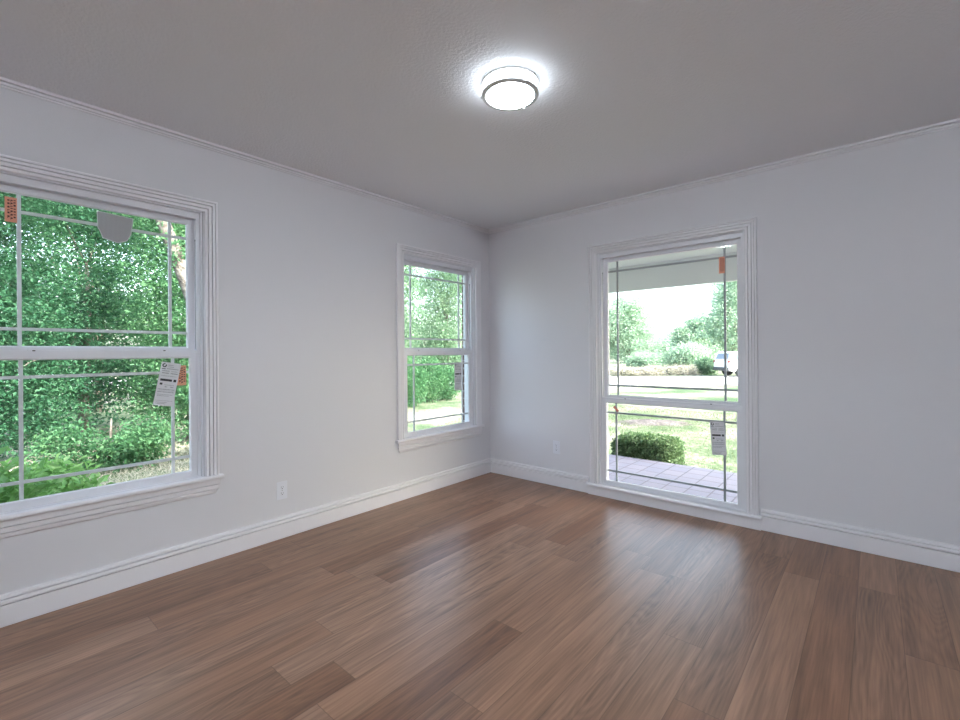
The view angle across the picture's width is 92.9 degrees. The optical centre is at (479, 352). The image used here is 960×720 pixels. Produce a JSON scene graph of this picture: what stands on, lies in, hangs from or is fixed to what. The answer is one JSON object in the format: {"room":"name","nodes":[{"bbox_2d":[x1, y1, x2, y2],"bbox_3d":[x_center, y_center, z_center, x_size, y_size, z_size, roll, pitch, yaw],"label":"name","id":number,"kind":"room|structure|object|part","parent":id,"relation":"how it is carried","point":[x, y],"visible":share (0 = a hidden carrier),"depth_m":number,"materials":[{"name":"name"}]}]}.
{"room":"empty living room","nodes":[
{"label":"empty living room","id":0,"kind":"room"},
{"bbox_2d":[0,87,489,594],"bbox_3d":[-1.501,-0.006,2.855,0.120,2.440,4.750,0,0,41],"label":"wall","id":1,"kind":"structure","parent":0,"point":[307,314],"depth_m":2.96,"materials":[{"name":"white paint"}]},
{"bbox_2d":[0,154,224,538],"bbox_3d":[-1.924,-0.029,2.337,0.154,1.708,1.080,0,0,41],"label":"window","id":2,"kind":"structure","parent":1,"relation":"in","point":[18,176],"depth_m":2.42,"materials":[{"name":"white paint"}]},
{"bbox_2d":[4,196,16,222],"bbox_3d":[-2.170,-0.661,2.111,0.001,0.115,0.040,0,0,41],"label":"sticker","id":3,"kind":"object","parent":2,"relation":"attached to","point":[10,202],"visible":1,"depth_m":2.11,"materials":[{"name":"brown paper"}]},
{"bbox_2d":[0,194,185,346],"bbox_3d":[-1.960,-0.386,2.366,0.008,0.716,0.772,0,0,41],"label":"grille","id":4,"kind":"object","parent":2,"relation":"attached to","point":[19,328],"depth_m":2.30,"materials":[{"name":"white plastic"}]},
{"bbox_2d":[0,358,189,499],"bbox_3d":[-1.924,0.355,2.339,0.008,0.653,0.772,0,0,41],"label":"grille","id":5,"kind":"object","parent":2,"relation":"attached to","point":[20,377],"depth_m":2.27,"materials":[{"name":"white plastic"}]},
{"bbox_3d":[-1.960,-0.385,2.366,0.034,0.808,0.820,0,0,41],"label":"sash","id":6,"kind":"part","parent":2,"relation":"part of","materials":[{"name":"white plastic"}]},
{"bbox_3d":[-1.924,0.354,2.339,0.034,0.730,0.836,0,0,41],"label":"sash","id":7,"kind":"part","parent":2,"relation":"part of","materials":[{"name":"white plastic"}]},
{"bbox_2d":[97,210,132,242],"bbox_3d":[-1.918,-0.654,2.403,0.002,0.154,0.154,0,0,41],"label":"film patch","id":8,"kind":"object","parent":2,"relation":"attached to","point":[112,227],"visible":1,"depth_m":2.40,"materials":[{"name":"grey plastic"}]},
{"bbox_2d":[153,362,180,405],"bbox_3d":[-1.740,0.175,2.540,0.001,0.253,0.136,0,0,41],"label":"energy label","id":9,"kind":"object","parent":2,"relation":"attached to","point":[169,372],"visible":1,"depth_m":2.54,"materials":[{"name":"white paper"}]},
{"bbox_2d":[177,365,185,384],"bbox_3d":[-1.696,0.130,2.595,0.001,0.112,0.046,0,0,41],"label":"sticker","id":10,"kind":"object","parent":2,"relation":"attached to","point":[182,375],"visible":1,"depth_m":2.60,"materials":[{"name":"brown paper"}]},
{"bbox_2d":[0,76,488,233],"bbox_3d":[-1.455,-1.207,2.809,0.024,0.038,4.750,0,0,41],"label":"crown molding","id":11,"kind":"structure","parent":1,"relation":"attached to","point":[12,85],"depth_m":2.62,"materials":[{"name":"white paint"}]},
{"bbox_2d":[0,458,490,627],"bbox_3d":[-1.440,1.141,2.809,0.018,0.140,4.750,0,0,41],"label":"baseboard","id":12,"kind":"structure","parent":1,"relation":"attached to","point":[23,604],"depth_m":2.61,"materials":[{"name":"white paint"}]},
{"bbox_2d":[277,480,286,499],"bbox_3d":[-1.295,0.901,2.987,0.007,0.115,0.070,0,0,41],"label":"wall outlet","id":13,"kind":"object","parent":1,"relation":"attached to","point":[281,486],"visible":1,"depth_m":2.98,"materials":[{"name":"white plastic"}]},
{"bbox_2d":[395,243,484,452],"bbox_3d":[-0.369,-0.039,4.136,0.154,1.708,1.080,0,0,41],"label":"window","id":14,"kind":"structure","parent":1,"relation":"in","point":[408,255],"depth_m":4.14,"materials":[{"name":"white paint"}]},
{"bbox_2d":[404,266,464,347],"bbox_3d":[-0.404,-0.396,4.165,0.008,0.716,0.772,0,0,41],"label":"grille","id":15,"kind":"object","parent":14,"relation":"attached to","point":[458,273],"depth_m":4.23,"materials":[{"name":"white plastic"}]},
{"bbox_3d":[-0.404,-0.395,4.165,0.034,0.808,0.820,0,0,41],"label":"sash","id":16,"kind":"part","parent":14,"relation":"part of","materials":[{"name":"white plastic"}]},
{"bbox_2d":[407,355,467,430],"bbox_3d":[-0.369,0.346,4.138,0.008,0.653,0.772,0,0,41],"label":"grille","id":17,"kind":"object","parent":14,"relation":"attached to","point":[462,423],"depth_m":4.13,"materials":[{"name":"white plastic"}]},
{"bbox_3d":[-0.369,0.344,4.138,0.034,0.730,0.836,0,0,41],"label":"sash","id":18,"kind":"part","parent":14,"relation":"part of","materials":[{"name":"white plastic"}]},
{"bbox_3d":[-0.385,-0.058,4.151,0.110,1.538,0.888,0,0,41],"label":"frame","id":19,"kind":"part","parent":14,"relation":"part of","materials":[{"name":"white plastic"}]},
{"bbox_2d":[454,362,461,389],"bbox_3d":[-0.208,0.224,4.312,0.001,0.262,0.094,0,0,41],"label":"energy label","id":20,"kind":"object","parent":14,"relation":"attached to","point":[457,366],"visible":1,"depth_m":4.31,"materials":[{"name":"white paper"}]},
{"bbox_2d":[462,275,464,421],"bbox_3d":[-1.510,0.040,2.982,0.060,3.050,4.930,0,0,41],"label":"brick wall","id":21,"kind":"structure","parent":0,"point":[462,275],"depth_m":4.56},
{"bbox_2d":[0,472,959,719],"bbox_3d":[-0.782,1.267,0.257,4.590,0.120,7.990,0,0,41],"label":"floor","id":22,"kind":"structure","parent":0,"point":[489,596],"depth_m":1.99,"materials":[{"name":"wood"}]},
{"bbox_2d":[0,0,959,228],"bbox_3d":[-0.780,-1.308,0.282,4.710,0.150,8.050,0,0,41],"label":"ceiling","id":23,"kind":"structure","parent":0,"point":[380,97],"depth_m":2.07,"materials":[{"name":"white paint"}]},
{"bbox_2d":[481,65,538,110],"bbox_3d":[0.139,-1.200,2.092,0.262,0.076,0.264,0,0,41],"label":"ceiling lamp","id":24,"kind":"object","parent":23,"relation":"attached to","point":[508,87],"visible":1,"depth_m":2.03,"materials":[{"name":"white glass"}]},
{"bbox_2d":[484,68,535,87],"bbox_3d":[0.138,-1.208,2.091,0.239,0.054,0.239,0,0,41],"label":"diffuser","id":25,"kind":"object","parent":24,"relation":"attached to","point":[497,77],"depth_m":1.99,"materials":[{"name":"white glass"}]},
{"bbox_2d":[487,82,533,108],"bbox_3d":[0.138,-1.171,2.091,0.217,0.018,0.217,0,0,41],"label":"diffuser","id":26,"kind":"object","parent":24,"relation":"attached to","point":[500,95],"depth_m":2.07,"materials":[{"name":"white glass"}]},
{"bbox_2d":[489,127,959,545],"bbox_3d":[1.782,-0.029,3.236,4.590,2.440,0.120,0,0,41],"label":"wall","id":27,"kind":"structure","parent":0,"point":[858,251],"depth_m":2.86,"materials":[{"name":"white paint"}]},
{"bbox_2d":[491,458,588,492],"bbox_3d":[0.513,1.128,4.248,1.091,0.140,0.018,0,0,41],"label":"baseboard","id":28,"kind":"structure","parent":27,"relation":"attached to","point":[573,481],"depth_m":4.20,"materials":[{"name":"white paint"}]},
{"bbox_2d":[553,441,559,453],"bbox_3d":[0.687,0.852,4.103,0.070,0.115,0.007,0,0,41],"label":"wall outlet","id":29,"kind":"object","parent":27,"relation":"attached to","point":[556,444],"visible":1,"depth_m":4.10,"materials":[{"name":"white plastic"}]},
{"bbox_2d":[586,217,761,530],"bbox_3d":[1.428,0.144,3.511,1.280,2.100,0.163,0,0,41],"label":"window","id":30,"kind":"structure","parent":27,"relation":"in","point":[728,233],"depth_m":3.39,"materials":[{"name":"white paint"}]},
{"bbox_2d":[607,403,736,501],"bbox_3d":[1.438,0.739,3.518,0.977,0.653,0.008,0,0,41],"label":"grille","id":31,"kind":"object","parent":30,"relation":"attached to","point":[724,409],"depth_m":3.49,"materials":[{"name":"grey"}]},
{"bbox_2d":[608,246,737,400],"bbox_3d":[1.457,-0.206,3.548,0.977,1.123,0.008,0,0,41],"label":"grille","id":32,"kind":"object","parent":30,"relation":"attached to","point":[693,248],"depth_m":3.55,"materials":[{"name":"grey plastic"}]},
{"bbox_3d":[1.438,0.735,3.518,1.036,0.724,0.034,0,0,41],"label":"sash","id":33,"kind":"part","parent":30,"relation":"part of","materials":[{"name":"white plastic"}]},
{"bbox_3d":[1.457,-0.205,3.548,1.020,1.215,0.034,0,0,41],"label":"sash","id":34,"kind":"part","parent":30,"relation":"part of","materials":[{"name":"white plastic"}]},
{"bbox_2d":[710,421,726,454],"bbox_3d":[1.707,0.614,3.272,0.111,0.244,0.001,0,0,41],"label":"energy label","id":35,"kind":"object","parent":30,"relation":"attached to","point":[717,429],"visible":1,"depth_m":3.27,"materials":[{"name":"white paper"}]},
{"bbox_2d":[719,257,724,273],"bbox_3d":[1.742,-0.631,3.289,0.038,0.118,0.001,0,0,41],"label":"sticker","id":36,"kind":"object","parent":30,"relation":"attached to","point":[721,259],"visible":1,"depth_m":3.29,"materials":[{"name":"orange paper"}]},
{"bbox_2d":[489,118,959,233],"bbox_3d":[1.727,-1.230,3.182,4.350,0.038,0.024,0,0,41],"label":"crown molding","id":37,"kind":"structure","parent":27,"relation":"attached to","point":[945,125],"depth_m":3.05,"materials":[{"name":"white paint"}]},
{"bbox_2d":[761,508,959,572],"bbox_3d":[2.638,1.112,2.411,1.990,0.140,0.018,0,0,41],"label":"baseboard","id":38,"kind":"structure","parent":27,"relation":"attached to","point":[946,556],"depth_m":2.71,"materials":[{"name":"white paint"}]},
{"label":"outside","id":39,"kind":"structure","parent":0,"visible":0},
{"bbox_2d":[0,359,737,484],"bbox_3d":[12.675,1.631,26.795,130.000,0.300,130.000,0,0,41],"label":"ground","id":40,"kind":"structure","parent":39,"point":[451,406],"depth_m":10.77,"materials":[{"name":"green plant"}]},
{"bbox_2d":[0,192,109,459],"bbox_3d":[-6.955,-1.060,6.441,2.606,5.482,2.856,0,0,30],"label":"broadleaf tree","id":41,"kind":"object","parent":40,"relation":"on","point":[8,269],"visible":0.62,"depth_m":6.54,"materials":[{"name":"green plant"}]},
{"bbox_2d":[0,446,113,502],"bbox_3d":[-3.832,1.103,3.422,1.614,1.383,2.353,0,0,-31],"label":"bush","id":42,"kind":"object","parent":40,"relation":"on","point":[45,468],"visible":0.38,"depth_m":3.66,"materials":[{"name":"green plant"}]},
{"bbox_2d":[0,194,183,411],"bbox_3d":[-10.594,-1.875,12.853,5.916,7.032,4.087,0,0,-40],"label":"broadleaf tree","id":43,"kind":"object","parent":40,"relation":"on","point":[121,261],"visible":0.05,"depth_m":12.45,"materials":[{"name":"green plant"}]},
{"bbox_2d":[0,196,185,440],"bbox_3d":[-8.100,-1.271,9.366,5.208,6.335,3.337,0,0,-45],"label":"broadleaf tree","id":44,"kind":"object","parent":40,"relation":"on","point":[110,366],"visible":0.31,"depth_m":9.26,"materials":[{"name":"green plant"}]},
{"bbox_2d":[0,438,188,485],"bbox_3d":[-4.063,1.584,6.507,4.540,0.172,4.744,0,0,41],"label":"grass","id":45,"kind":"structure","parent":40,"relation":"on","point":[184,441],"depth_m":6.17,"materials":[{"name":"green plant"}]},
{"bbox_2d":[7,410,187,472],"bbox_3d":[-5.036,1.311,6.187,1.846,0.975,1.210,0,0,-32],"label":"shrub","id":46,"kind":"object","parent":40,"relation":"on","point":[149,440],"visible":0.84,"depth_m":6.07,"materials":[{"name":"green plant"}]},
{"bbox_3d":[-5.014,1.241,6.196,0.139,0.702,0.059,0,0,41],"label":"stem","id":47,"kind":"part","parent":46,"relation":"part of","materials":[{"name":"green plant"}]},
{"bbox_2d":[82,210,188,441],"bbox_3d":[-5.195,-1.138,8.106,2.705,5.568,2.491,0,0,-22],"label":"broadleaf tree","id":48,"kind":"object","parent":40,"relation":"on","point":[181,399],"visible":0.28,"depth_m":7.56,"materials":[{"name":"green plant"}]},
{"bbox_2d":[131,216,185,300],"bbox_3d":[-4.375,-1.097,5.678,1.727,5.385,1.977,0,0,11],"label":"leaning tree","id":49,"kind":"object","parent":40,"relation":"on","point":[178,261],"visible":0.06,"depth_m":6.01,"materials":[{"name":"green plant"}]},
{"bbox_2d":[407,356,433,407],"bbox_3d":[-2.184,0.829,13.138,2.112,1.821,1.645,0,0,-29],"label":"shrub","id":50,"kind":"object","parent":40,"relation":"on","point":[419,373],"visible":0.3,"depth_m":13.06,"materials":[{"name":"green plant"}]},
{"bbox_2d":[404,265,436,358],"bbox_3d":[-4.530,-2.166,22.371,6.568,7.541,6.295,0,0,-21],"label":"tree","id":51,"kind":"object","parent":40,"relation":"on","point":[406,267],"visible":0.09,"depth_m":22.05,"materials":[{"name":"green plant"}]},
{"bbox_2d":[404,268,461,389],"bbox_3d":[-1.327,-1.203,17.634,3.121,5.562,3.389,0,0,16],"label":"tree","id":52,"kind":"object","parent":40,"relation":"on","point":[446,307],"visible":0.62,"depth_m":17.17,"materials":[{"name":"green plant"}]},
{"bbox_2d":[409,356,460,402],"bbox_3d":[-1.416,0.866,14.933,1.581,1.815,2.355,0,0,44],"label":"shrub","id":53,"kind":"object","parent":40,"relation":"on","point":[441,376],"visible":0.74,"depth_m":14.61,"materials":[{"name":"green plant"}]},
{"bbox_2d":[438,404,736,472],"bbox_3d":[2.714,1.537,9.628,10.368,0.120,7.106,0,0,41],"label":"grass","id":54,"kind":"structure","parent":40,"relation":"on","point":[666,410],"depth_m":9.45,"materials":[{"name":"green plant"}]},
{"bbox_2d":[609,291,664,367],"bbox_3d":[11.973,-1.858,38.238,6.907,6.715,6.182,0,0,28],"label":"tree","id":55,"kind":"object","parent":40,"relation":"on","point":[633,314],"visible":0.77,"depth_m":36.84,"materials":[{"name":"green plant"}]},
{"bbox_2d":[610,364,667,375],"bbox_3d":[10.252,1.329,29.990,4.026,1.228,1.756,0,0,4],"label":"bush","id":56,"kind":"object","parent":40,"relation":"on","point":[629,371],"visible":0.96,"depth_m":29.70,"materials":[{"name":"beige plant"}]},
{"bbox_2d":[621,349,671,369],"bbox_3d":[12.543,0.766,34.526,3.355,2.163,3.683,0,0,-38],"label":"bush","id":57,"kind":"object","parent":40,"relation":"on","point":[639,359],"visible":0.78,"depth_m":33.83,"materials":[{"name":"green plant"}]},
{"bbox_2d":[610,430,686,464],"bbox_3d":[2.177,1.288,5.906,0.911,0.506,0.738,0,0,41],"label":"boxwood hedge","id":58,"kind":"object","parent":40,"relation":"on","point":[640,445],"visible":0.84,"depth_m":5.70,"materials":[{"name":"green plant"}]},
{"bbox_2d":[613,419,693,425],"bbox_3d":[3.754,1.503,9.942,1.770,0.069,0.896,0,0,9],"label":"soil mound","id":59,"kind":"object","parent":40,"relation":"on","point":[646,422],"visible":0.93,"depth_m":9.72,"materials":[{"name":"beige soil"}]},
{"bbox_2d":[610,328,723,362],"bbox_3d":[25.692,-0.918,64.076,20.976,6.038,10.716,0,0,2],"label":"tree","id":60,"kind":"object","parent":40,"relation":"on","point":[663,346],"visible":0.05,"depth_m":62.12,"materials":[{"name":"green plant"}]},
{"bbox_2d":[608,454,736,502],"bbox_3d":[2.989,1.408,3.509,8.200,0.250,1.740,0,0,41],"label":"floor","id":61,"kind":"structure","parent":40,"relation":"on","point":[695,475],"depth_m":4.74,"materials":[{"name":"tile"}]},
{"bbox_2d":[662,363,702,375],"bbox_3d":[13.309,1.285,29.992,2.776,1.231,1.756,0,0,-11],"label":"bush","id":62,"kind":"object","parent":40,"relation":"on","point":[685,370],"visible":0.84,"depth_m":29.73,"materials":[{"name":"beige plant"}]},
{"bbox_2d":[660,340,713,366],"bbox_3d":[15.318,0.350,34.073,4.043,2.671,3.830,0,0,35],"label":"bush","id":63,"kind":"object","parent":40,"relation":"on","point":[682,355],"visible":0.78,"depth_m":33.32,"materials":[{"name":"green plant"}]},
{"bbox_2d":[661,312,722,358],"bbox_3d":[19.873,-1.161,41.974,5.374,5.481,4.991,0,0,-30],"label":"tree","id":64,"kind":"object","parent":40,"relation":"on","point":[682,334],"visible":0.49,"depth_m":41.55,"materials":[{"name":"green plant"}]},
{"bbox_2d":[690,354,717,374],"bbox_3d":[14.920,0.967,30.210,2.103,1.733,2.023,0,0,41],"label":"bush","id":65,"kind":"object","parent":40,"relation":"on","point":[705,365],"visible":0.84,"depth_m":29.89,"materials":[{"name":"green plant"}]},
{"bbox_2d":[694,281,737,357],"bbox_3d":[19.959,-2.770,35.941,5.897,8.422,6.194,0,0,41],"label":"tree","id":66,"kind":"object","parent":40,"relation":"on","point":[717,315],"visible":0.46,"depth_m":35.64,"materials":[{"name":"green plant"}]},
{"bbox_3d":[0.751,0.384,6.971,0.200,2.335,0.200,0,0,41],"label":"porch post","id":67,"kind":"object","parent":40,"relation":"on","visible":0},
{"bbox_2d":[609,252,736,292],"bbox_3d":[3.697,-0.964,4.351,8.200,0.315,0.060,0,0,41],"label":"beam","id":68,"kind":"structure","parent":67,"relation":"on","point":[703,272],"depth_m":5.49,"materials":[{"name":"white paint"}]},
{"bbox_3d":[3.316,-1.249,3.912,8.200,0.140,2.040,0,0,41],"label":"porch roof","id":69,"kind":"structure","parent":0,"visible":0},
{"bbox_2d":[609,244,736,268],"bbox_3d":[3.134,-1.148,3.700,8.200,0.060,2.240,0,0,41],"label":"ceiling","id":70,"kind":"structure","parent":69,"relation":"attached to","point":[731,248],"depth_m":5.28,"materials":[{"name":"white paint"}]},
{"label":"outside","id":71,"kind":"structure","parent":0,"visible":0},
{"bbox_2d":[44,376,737,388],"bbox_3d":[2.511,1.547,24.749,85.000,0.030,7.500,0,0,0],"label":"road","id":72,"kind":"structure","parent":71,"point":[623,380],"depth_m":24.19,"materials":[{"name":"grey asphalt"}]},
{"bbox_2d":[713,351,737,375],"bbox_3d":[16.844,0.666,27.900,4.376,1.510,1.736,0,0,0],"label":"parked car","id":73,"kind":"object","parent":72,"relation":"on","point":[732,357],"visible":0.36,"depth_m":27.27,"materials":[{"name":"white paint"}]}
]}

